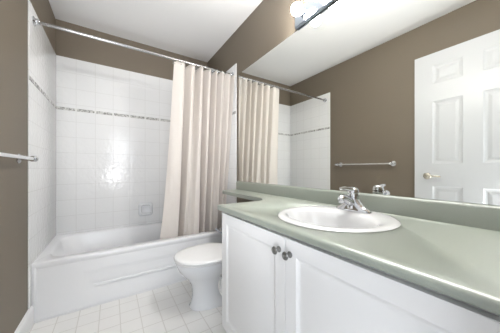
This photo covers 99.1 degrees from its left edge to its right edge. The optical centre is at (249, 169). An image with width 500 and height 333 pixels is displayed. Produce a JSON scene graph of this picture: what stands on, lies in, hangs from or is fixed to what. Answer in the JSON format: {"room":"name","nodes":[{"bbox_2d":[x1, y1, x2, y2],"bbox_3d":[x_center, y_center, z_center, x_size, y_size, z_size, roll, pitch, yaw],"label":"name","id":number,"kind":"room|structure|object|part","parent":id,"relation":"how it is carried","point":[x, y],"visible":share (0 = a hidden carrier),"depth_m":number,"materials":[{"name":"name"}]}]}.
{"room":"bathroom","nodes":[
{"label":"bathroom","id":0,"kind":"room"},
{"bbox_2d":[0,0,54,332],"bbox_3d":[-1.152,-0.206,0.862,0.100,2.440,2.900,0,0,-33],"label":"wall","id":1,"kind":"structure","parent":0,"point":[13,13],"depth_m":1.17,"materials":[{"name":"brown paint"}]},
{"bbox_2d":[0,152,38,162],"bbox_3d":[-1.111,-0.060,0.969,0.085,0.056,0.725,0,0,-33],"label":"towel bar","id":2,"kind":"object","parent":1,"relation":"attached to","point":[19,158],"visible":1,"depth_m":1.08,"materials":[{"name":"silver metal"}]},
{"bbox_3d":[-1.292,-0.060,1.241,0.088,0.056,0.062,0,0,-42],"label":"post","id":3,"kind":"part","parent":2,"relation":"part of","materials":[{"name":"silver metal"}]},
{"bbox_2d":[14,306,33,332],"bbox_3d":[-0.899,0.954,0.580,0.017,0.120,1.952,0,0,-33],"label":"baseboard","id":4,"kind":"structure","parent":1,"relation":"attached to","point":[27,322],"depth_m":1.30,"materials":[{"name":"white paint"}]},
{"bbox_2d":[28,0,56,308],"bbox_3d":[-1.621,-0.095,1.685,0.010,1.973,0.792,0,0,-33],"label":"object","id":5,"kind":"structure","parent":1,"relation":"attached to","point":[42,107],"depth_m":1.57,"materials":[{"name":"white tile"}]},
{"bbox_2d":[32,16,233,75],"bbox_3d":[-0.816,-0.988,1.831,1.504,0.062,0.062,0,0,-33],"label":"shower rod","id":6,"kind":"object","parent":1,"relation":"attached to","point":[35,22],"visible":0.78,"depth_m":1.65,"materials":[{"name":"silver metal"}]},
{"bbox_2d":[160,57,234,239],"bbox_3d":[-0.528,-0.146,2.117,0.715,1.719,0.321,0,0,-33],"label":"shower curtain","id":7,"kind":"object","parent":6,"relation":"hanging from","point":[202,100],"visible":0.94,"depth_m":2.08,"materials":[{"name":"beige fabric"}]},
{"bbox_2d":[29,280,226,332],"bbox_3d":[-0.228,1.054,0.925,1.720,0.080,3.800,0,0,-33],"label":"floor","id":8,"kind":"structure","parent":0,"point":[166,309],"depth_m":1.45,"materials":[{"name":"white tile"}]},
{"bbox_2d":[31,222,221,321],"bbox_3d":[-1.003,0.820,2.120,1.518,0.388,0.750,0,0,-33],"label":"bathtub","id":9,"kind":"object","parent":8,"relation":"on","point":[79,270],"visible":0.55,"depth_m":1.69,"materials":[{"name":"white ceramic"}]},
{"bbox_2d":[34,279,186,322],"bbox_3d":[-0.796,1.011,1.807,1.493,0.006,0.010,0,0,-33],"label":"trim","id":10,"kind":"structure","parent":9,"relation":"attached to","point":[186,279],"depth_m":1.61,"materials":[{"name":"white paint"}]},
{"bbox_2d":[32,222,221,269],"bbox_3d":[-1.003,0.787,2.120,1.518,0.323,0.750,0,0,-33],"label":"basin","id":11,"kind":"object","parent":9,"relation":"in","point":[135,247],"depth_m":1.86,"materials":[{"name":"white ceramic"}]},
{"bbox_2d":[174,212,223,310],"bbox_3d":[-0.250,0.697,1.698,0.690,0.634,0.516,0,0,-33],"label":"toilet","id":12,"kind":"object","parent":8,"relation":"on","point":[201,265],"visible":0.52,"depth_m":1.53,"materials":[{"name":"white ceramic"}]},
{"bbox_3d":[-0.339,0.653,1.616,0.444,0.014,0.366,0,0,-33],"label":"seat","id":13,"kind":"part","parent":12,"relation":"part of","materials":[{"name":"white plastic"}]},
{"bbox_3d":[-0.337,0.634,1.617,0.455,0.020,0.374,0,0,-33],"label":"lid","id":14,"kind":"part","parent":12,"relation":"part of","materials":[{"name":"white plastic"}]},
{"bbox_3d":[-0.272,0.838,1.660,0.594,0.352,0.354,0,0,-33],"label":"bowl","id":15,"kind":"part","parent":12,"relation":"part of","materials":[{"name":"white ceramic"}]},
{"bbox_2d":[222,212,499,332],"bbox_3d":[0.358,0.623,0.877,0.586,0.781,1.069,0,0,-33],"label":"vanity cabinet","id":16,"kind":"object","parent":8,"relation":"on","point":[273,281],"visible":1,"depth_m":0.64,"materials":[{"name":"white wood"}]},
{"bbox_2d":[219,274,221,292],"bbox_3d":[-0.117,0.667,1.258,0.121,0.110,0.090,0,0,-33],"label":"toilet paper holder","id":17,"kind":"object","parent":16,"relation":"attached to","point":[220,276],"visible":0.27,"depth_m":1.24,"materials":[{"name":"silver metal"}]},
{"bbox_3d":[-0.008,0.555,0.972,0.019,0.626,0.511,0,0,-33],"label":"door","id":18,"kind":"part","parent":16,"relation":"part of","materials":[{"name":"white wood"}]},
{"bbox_3d":[0.095,0.292,0.770,0.028,0.029,0.029,0,0,-33],"label":"knob","id":19,"kind":"part","parent":16,"relation":"part of","materials":[{"name":"grey metal"}]},
{"bbox_3d":[0.126,0.293,0.723,0.028,0.029,0.029,0,0,-33],"label":"knob","id":20,"kind":"part","parent":16,"relation":"part of","materials":[{"name":"grey metal"}]},
{"bbox_2d":[218,181,499,315],"bbox_3d":[0.147,0.176,1.218,0.569,0.110,1.870,0,0,-33],"label":"countertop","id":21,"kind":"structure","parent":16,"relation":"on","point":[451,249],"depth_m":0.65,"materials":[{"name":"green laminate"}]},
{"bbox_2d":[278,206,400,232],"bbox_3d":[0.357,0.268,0.906,0.482,0.148,0.464,0,0,-33],"label":"sink","id":22,"kind":"object","parent":21,"relation":"in","point":[325,218],"visible":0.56,"depth_m":0.93,"materials":[{"name":"white ceramic"}]},
{"bbox_2d":[336,186,371,213],"bbox_3d":[0.468,0.137,1.002,0.144,0.116,0.140,0,0,4],"label":"faucet","id":23,"kind":"object","parent":21,"relation":"on","point":[351,201],"visible":1,"depth_m":0.97,"materials":[{"name":"silver metal"}]},
{"bbox_3d":[0.446,0.150,0.976,0.119,0.071,0.044,0,0,-33],"label":"spout","id":24,"kind":"part","parent":23,"relation":"part of","materials":[{"name":"silver metal"}]},
{"bbox_3d":[0.459,0.098,0.984,0.113,0.039,0.052,0,0,-33],"label":"lever","id":25,"kind":"part","parent":23,"relation":"part of","materials":[{"name":"silver metal"}]},
{"bbox_3d":[0.483,0.167,1.000,0.053,0.054,0.168,0,0,-33],"label":"plate","id":26,"kind":"part","parent":23,"relation":"part of","materials":[{"name":"silver metal"}]},
{"bbox_3d":[0.272,0.555,0.541,0.019,0.626,0.512,0,0,-33],"label":"door","id":27,"kind":"part","parent":16,"relation":"part of","materials":[{"name":"white wood"}]},
{"bbox_2d":[55,19,206,79],"bbox_3d":[-1.235,-0.206,2.477,1.520,2.440,0.100,0,0,-33],"label":"wall","id":28,"kind":"structure","parent":0,"point":[69,45],"depth_m":2.27,"materials":[{"name":"brown paint"}]},
{"bbox_2d":[56,55,172,234],"bbox_3d":[-1.205,-0.228,2.431,1.520,1.707,0.010,0,0,-33],"label":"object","id":29,"kind":"structure","parent":28,"relation":"attached to","point":[113,124],"depth_m":2.24,"materials":[{"name":"white tile"}]},
{"bbox_2d":[138,202,152,215],"bbox_3d":[-1.175,0.457,2.411,0.148,0.150,0.059,0,0,-33],"label":"soap dish","id":30,"kind":"object","parent":28,"relation":"attached to","point":[144,209],"visible":1,"depth_m":2.42,"materials":[{"name":"white ceramic"}]},
{"bbox_2d":[49,0,262,61],"bbox_3d":[-0.472,-1.466,1.303,1.720,0.080,2.900,0,0,-33],"label":"ceiling","id":31,"kind":"structure","parent":0,"point":[196,29],"depth_m":2.02,"materials":[{"name":"white paint"}]},
{"bbox_2d":[207,0,497,205],"bbox_3d":[0.207,-0.206,1.744,0.100,2.440,2.900,0,0,-33],"label":"wall","id":32,"kind":"structure","parent":0,"point":[272,22],"depth_m":1.90,"materials":[{"name":"brown paint"}]},
{"bbox_2d":[226,63,236,203],"bbox_3d":[-0.355,-0.034,2.507,0.010,2.095,0.792,0,0,-33],"label":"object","id":33,"kind":"structure","parent":32,"relation":"attached to","point":[232,171],"depth_m":2.22,"materials":[{"name":"white tile"}]},
{"bbox_2d":[291,0,337,29],"bbox_3d":[0.524,-1.013,1.042,0.131,0.119,0.920,0,0,-33],"label":"vanity light","id":34,"kind":"object","parent":32,"relation":"attached to","point":[305,13],"visible":1,"depth_m":1.33,"materials":[{"name":"white"}]},
{"bbox_3d":[0.298,-1.006,1.343,0.080,0.075,0.075,0,0,-33],"label":"bulb","id":35,"kind":"part","parent":34,"relation":"part of","materials":[{"name":"white glass"}]},
{"bbox_2d":[300,8,306,17],"bbox_3d":[0.339,-1.006,1.369,0.026,0.054,0.054,0,0,-33],"label":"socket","id":36,"kind":"object","parent":34,"relation":"attached to","point":[304,12],"depth_m":1.36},
{"bbox_2d":[236,181,499,231],"bbox_3d":[0.378,0.161,1.367,0.018,0.081,1.870,0,0,-33],"label":"backsplash","id":37,"kind":"structure","parent":32,"relation":"attached to","point":[483,216],"depth_m":0.90,"materials":[{"name":"green laminate"}]},
{"bbox_2d":[239,0,499,205],"bbox_3d":[0.390,-0.415,1.364,0.006,1.069,1.840,0,0,-33],"label":"wall mirror","id":38,"kind":"object","parent":32,"relation":"attached to","point":[383,97],"visible":0.89,"depth_m":1.00,"materials":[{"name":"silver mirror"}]}
]}

